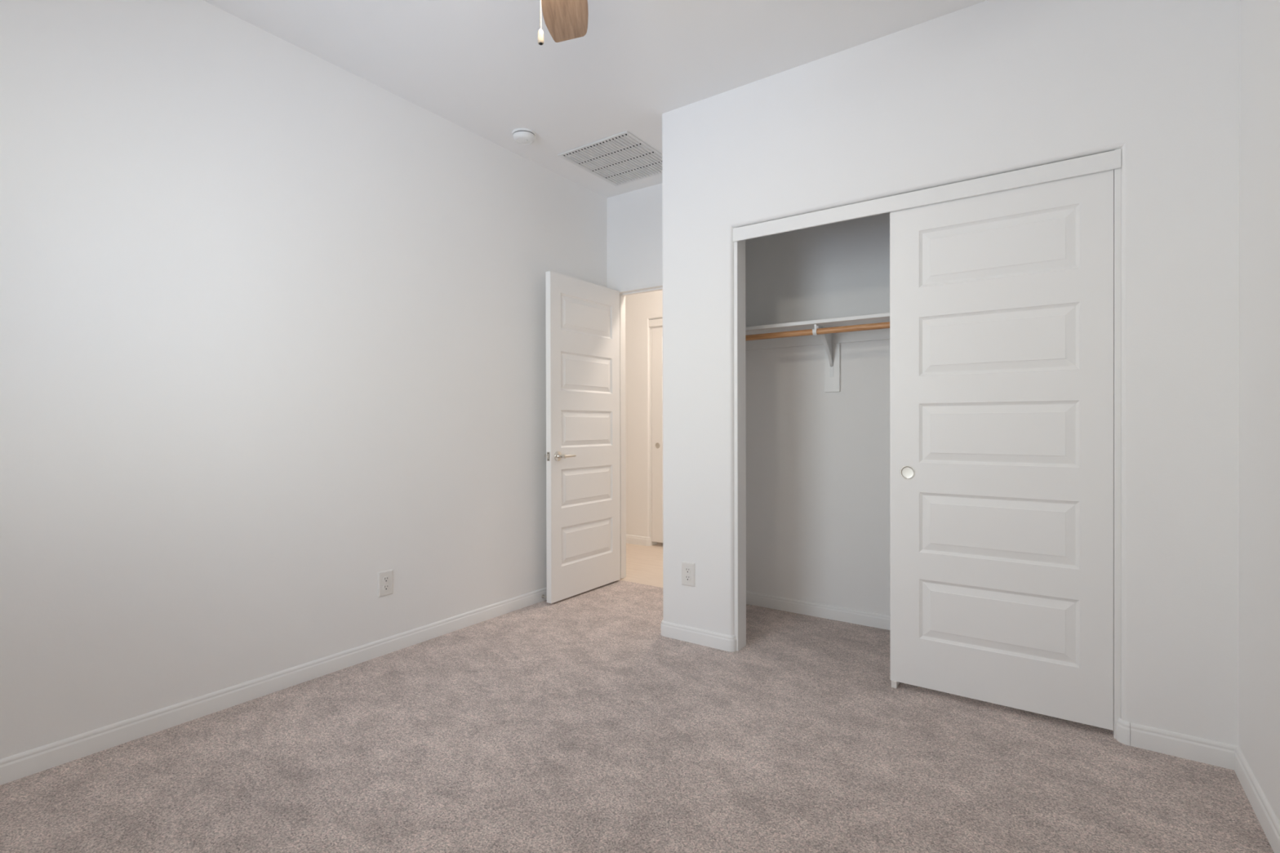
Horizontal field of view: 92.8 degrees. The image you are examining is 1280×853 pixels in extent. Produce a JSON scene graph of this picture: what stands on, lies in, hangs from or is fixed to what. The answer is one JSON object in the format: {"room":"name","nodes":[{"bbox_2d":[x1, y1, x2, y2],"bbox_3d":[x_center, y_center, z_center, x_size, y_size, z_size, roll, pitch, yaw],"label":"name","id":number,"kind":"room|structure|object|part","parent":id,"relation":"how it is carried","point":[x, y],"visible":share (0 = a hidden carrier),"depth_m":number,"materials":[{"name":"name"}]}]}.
{"room":"empty bedroom","nodes":[
{"label":"empty bedroom","id":0,"kind":"room"},
{"bbox_2d":[0,0,607,759],"bbox_3d":[-1.440,-0.266,2.781,0.120,2.743,4.030,0,0,35],"label":"wall","id":1,"kind":"structure","parent":0,"point":[273,318],"depth_m":2.43,"materials":[{"name":"white paint"}]},
{"bbox_2d":[0,586,546,785],"bbox_3d":[-1.348,1.069,2.797,0.012,0.080,3.910,0,0,35],"label":"baseboard","id":2,"kind":"structure","parent":1,"relation":"attached to","point":[19,766],"depth_m":2.40,"materials":[{"name":"white paint"}]},
{"bbox_2d":[377,568,392,597],"bbox_3d":[-1.235,0.762,2.962,0.009,0.121,0.078,0,0,35],"label":"power outlet","id":3,"kind":"object","parent":1,"relation":"attached to","point":[384,578],"visible":1,"depth_m":2.96,"materials":[{"name":"white plastic"}]},
{"bbox_2d":[382,576,389,582],"bbox_3d":[-1.233,0.743,2.960,0.002,0.028,0.034,0,0,35],"label":"receptacle","id":4,"kind":"object","parent":3,"relation":"attached to","point":[385,579],"depth_m":2.96,"materials":[{"name":"white plastic"}]},
{"bbox_2d":[382,584,389,591],"bbox_3d":[-1.233,0.782,2.961,0.002,0.028,0.034,0,0,35],"label":"receptacle","id":5,"kind":"object","parent":3,"relation":"attached to","point":[385,587],"depth_m":2.96,"materials":[{"name":"white plastic"}]},
{"bbox_2d":[203,0,986,198],"bbox_3d":[-0.099,-1.702,2.998,5.000,0.120,5.935,0,0,35],"label":"ceiling","id":6,"kind":"structure","parent":0,"point":[480,66],"depth_m":2.65,"materials":[{"name":"white paint"}]},
{"bbox_2d":[511,128,536,144],"bbox_3d":[-0.650,-1.619,3.419,0.132,0.046,0.132,0,0,35],"label":"smoke detector","id":7,"kind":"object","parent":6,"relation":"attached to","point":[521,135],"visible":1,"depth_m":3.38,"materials":[{"name":"white plastic"}]},
{"bbox_3d":[-0.650,-1.637,3.419,0.132,0.010,0.132,0,0,35],"label":"mounting plate","id":8,"kind":"part","parent":7,"relation":"part of","materials":[{"name":"white plastic"}]},
{"bbox_2d":[537,0,588,44],"bbox_3d":[-0.245,-1.317,1.497,1.067,0.637,1.017,0,0,35],"label":"ceiling fan","id":9,"kind":"object","parent":6,"relation":"hanging from","point":[564,20],"visible":1,"depth_m":1.96,"materials":[{"name":"brown wood"}]},
{"bbox_3d":[-0.260,-1.151,1.594,0.003,0.229,0.003,0,0,-33],"label":"pull chain","id":10,"kind":"part","parent":9,"relation":"part of","materials":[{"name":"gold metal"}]},
{"bbox_2d":[557,130,662,186],"bbox_3d":[-0.119,-1.636,3.771,0.522,0.016,0.586,0,0,35],"label":"ceiling vent","id":11,"kind":"object","parent":6,"relation":"in","point":[620,158],"visible":0.93,"depth_m":3.72,"materials":[{"name":"white metal"}]},
{"bbox_2d":[0,542,1274,852],"bbox_3d":[-0.093,1.161,3.009,5.000,0.120,5.935,0,0,35],"label":"floor","id":12,"kind":"structure","parent":0,"point":[571,724],"depth_m":1.99,"materials":[{"name":"carpet"}]},
{"bbox_2d":[891,680,900,688],"bbox_3d":[1.088,1.086,2.594,0.022,0.028,0.070,0,0,35],"label":"floor guide","id":13,"kind":"object","parent":12,"relation":"on","point":[895,684],"visible":0.72,"depth_m":2.57,"materials":[{"name":"white plastic"}]},
{"bbox_2d":[625,289,662,537],"bbox_3d":[1.208,-0.280,4.867,5.000,2.743,0.114,0,0,35],"label":"wall","id":14,"kind":"structure","parent":0,"point":[641,308],"depth_m":5.65,"materials":[{"name":"white paint"}]},
{"bbox_2d":[626,534,650,546],"bbox_3d":[-0.388,1.056,5.925,1.172,0.080,0.032,0,0,35],"label":"baseboard","id":15,"kind":"structure","parent":14,"relation":"attached to","point":[634,540],"depth_m":5.65,"materials":[{"name":"white paint"}]},
{"bbox_2d":[649,319,657,546],"bbox_3d":[0.739,0.057,5.209,1.520,2.078,0.095,0,0,35],"label":"trim","id":16,"kind":"structure","parent":14,"relation":"attached to","point":[652,543],"depth_m":5.60,"materials":[{"name":"white paint"}]},
{"bbox_2d":[648,318,662,327],"bbox_3d":[0.706,-0.945,5.162,1.520,0.065,0.011,0,0,35],"label":"trim","id":17,"kind":"structure","parent":14,"relation":"attached to","point":[654,322],"depth_m":5.55,"materials":[{"name":"white paint"}]},
{"bbox_2d":[651,325,662,542],"bbox_3d":[0.429,0.056,5.391,0.760,1.999,0.037,0,0,35],"label":"door","id":18,"kind":"structure","parent":14,"relation":"in","point":[656,331],"depth_m":5.56,"materials":[{"name":"white paint"}]},
{"bbox_2d":[606,182,889,615],"bbox_3d":[0.546,-0.275,3.921,5.000,2.743,0.114,0,0,35],"label":"wall","id":19,"kind":"structure","parent":0,"point":[818,460],"depth_m":3.54,"materials":[{"name":"white paint"}]},
{"bbox_2d":[544,271,620,603],"bbox_3d":[-0.361,0.065,4.042,0.166,2.042,0.729,0,0,35],"label":"door","id":20,"kind":"structure","parent":19,"relation":"in","point":[582,455],"depth_m":3.98,"materials":[{"name":"white paint"}]},
{"bbox_3d":[-0.564,0.185,3.752,0.025,0.056,0.002,0,0,35],"label":"latch plate","id":21,"kind":"part","parent":20,"relation":"part of","materials":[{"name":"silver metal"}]},
{"bbox_3d":[-0.509,0.185,3.788,0.010,0.063,0.063,0,0,35],"label":"lever","id":22,"kind":"part","parent":20,"relation":"part of","materials":[{"name":"silver metal"}]},
{"bbox_3d":[-0.437,0.184,3.805,0.018,0.017,0.117,0,0,34],"label":"lever","id":23,"kind":"part","parent":20,"relation":"part of","materials":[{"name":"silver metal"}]},
{"bbox_2d":[615,282,662,578],"bbox_3d":[0.167,0.062,4.188,0.780,2.075,0.116,0,0,35],"label":"trim","id":24,"kind":"structure","parent":19,"relation":"attached to","point":[656,286],"depth_m":4.40,"materials":[{"name":"white paint"}]},
{"bbox_2d":[745,312,889,391],"bbox_3d":[1.411,-0.378,3.050,2.088,0.364,0.320,0,0,35],"label":"closet shelf","id":25,"kind":"object","parent":19,"relation":"attached to","point":[831,384],"depth_m":3.42,"materials":[{"name":"white paint"}]},
{"bbox_2d":[745,321,889,341],"bbox_3d":[1.336,-0.501,2.942,2.052,0.056,0.056,0,0,35],"label":"closet rod","id":26,"kind":"object","parent":25,"relation":"attached to","point":[880,325],"visible":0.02,"depth_m":3.19,"materials":[{"name":"brown wood"}]},
{"bbox_3d":[1.001,-0.409,3.329,0.038,0.262,0.297,0,0,35],"label":"bracket","id":27,"kind":"part","parent":25,"relation":"part of","materials":[{"name":"white metal"}]},
{"bbox_3d":[1.085,-0.409,3.450,0.022,0.262,0.002,0,0,35],"label":"wall plate","id":28,"kind":"part","parent":25,"relation":"part of","materials":[{"name":"white metal"}]},
{"bbox_2d":[746,591,889,630],"bbox_3d":[1.318,1.063,2.917,2.089,0.080,0.658,0,0,35],"label":"baseboard","id":29,"kind":"structure","parent":19,"relation":"attached to","point":[808,608],"depth_m":3.50,"materials":[{"name":"white paint"}]},
{"bbox_2d":[662,0,1239,746],"bbox_3d":[1.047,-0.271,2.628,2.203,2.743,0.114,0,0,35],"label":"wall","id":30,"kind":"structure","parent":0,"point":[988,87],"depth_m":2.18,"materials":[{"name":"white paint"}]},
{"bbox_2d":[681,561,695,586],"bbox_3d":[0.246,0.755,3.119,0.078,0.121,0.009,0,0,35],"label":"power outlet","id":31,"kind":"object","parent":30,"relation":"attached to","point":[688,569],"visible":1,"depth_m":3.12,"materials":[{"name":"white plastic"}]},
{"bbox_2d":[684,567,690,573],"bbox_3d":[0.244,0.736,3.117,0.034,0.028,0.002,0,0,35],"label":"receptacle","id":32,"kind":"object","parent":31,"relation":"attached to","point":[687,570],"depth_m":3.12,"materials":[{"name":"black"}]},
{"bbox_2d":[684,575,690,581],"bbox_3d":[0.244,0.775,3.117,0.034,0.028,0.002,0,0,35],"label":"receptacle","id":33,"kind":"object","parent":31,"relation":"attached to","point":[687,578],"depth_m":3.12,"materials":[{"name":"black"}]},
{"bbox_2d":[660,620,736,652],"bbox_3d":[0.501,1.063,3.411,0.438,0.080,0.784,0,0,35],"label":"baseboard","id":34,"kind":"structure","parent":30,"relation":"attached to","point":[726,642],"depth_m":3.08,"materials":[{"name":"white paint"}]},
{"bbox_2d":[733,148,1120,738],"bbox_3d":[1.101,0.064,2.604,1.494,2.076,0.095,0,0,35],"label":"trim","id":35,"kind":"structure","parent":30,"relation":"attached to","point":[740,372],"depth_m":2.98,"materials":[{"name":"white paint"}]},
{"bbox_2d":[733,149,1121,241],"bbox_3d":[1.068,-0.936,2.557,1.494,0.065,0.011,0,0,35],"label":"trim","id":36,"kind":"structure","parent":30,"relation":"attached to","point":[1110,160],"depth_m":2.45,"materials":[{"name":"white paint"}]},
{"bbox_2d":[889,169,1113,730],"bbox_3d":[1.374,0.070,2.379,0.748,2.009,0.037,0,0,35],"label":"door","id":37,"kind":"structure","parent":30,"relation":"in","point":[1002,302],"depth_m":2.34,"materials":[{"name":"white paint"}]},
{"bbox_3d":[1.115,0.192,2.540,0.058,0.058,0.003,0,0,35],"label":"finger pull","id":38,"kind":"part","parent":37,"relation":"part of","materials":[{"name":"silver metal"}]},
{"bbox_2d":[901,466,914,478],"bbox_3d":[1.115,0.192,2.540,0.049,0.049,0.001,0,0,35],"label":"door pull","id":39,"kind":"object","parent":37,"relation":"on","point":[906,472],"depth_m":2.54,"materials":[{"name":"white metal"}]},
{"bbox_2d":[1115,718,1237,770],"bbox_3d":[1.795,1.065,2.046,0.310,0.080,0.034,0,0,35],"label":"baseboard","id":40,"kind":"structure","parent":30,"relation":"attached to","point":[1220,754],"depth_m":2.03,"materials":[{"name":"white paint"}]},
{"bbox_2d":[1238,0,1279,822],"bbox_3d":[1.254,-0.265,0.897,0.120,2.743,4.030,0,0,35],"label":"wall","id":41,"kind":"structure","parent":0,"point":[1259,671],"depth_m":1.73,"materials":[{"name":"white paint"}]},
{"bbox_2d":[1234,746,1279,852],"bbox_3d":[1.016,1.071,0.673,0.012,0.080,3.138,0,0,35],"label":"baseboard","id":42,"kind":"structure","parent":41,"relation":"attached to","point":[1268,820],"depth_m":1.71,"materials":[{"name":"white paint"}]}
]}

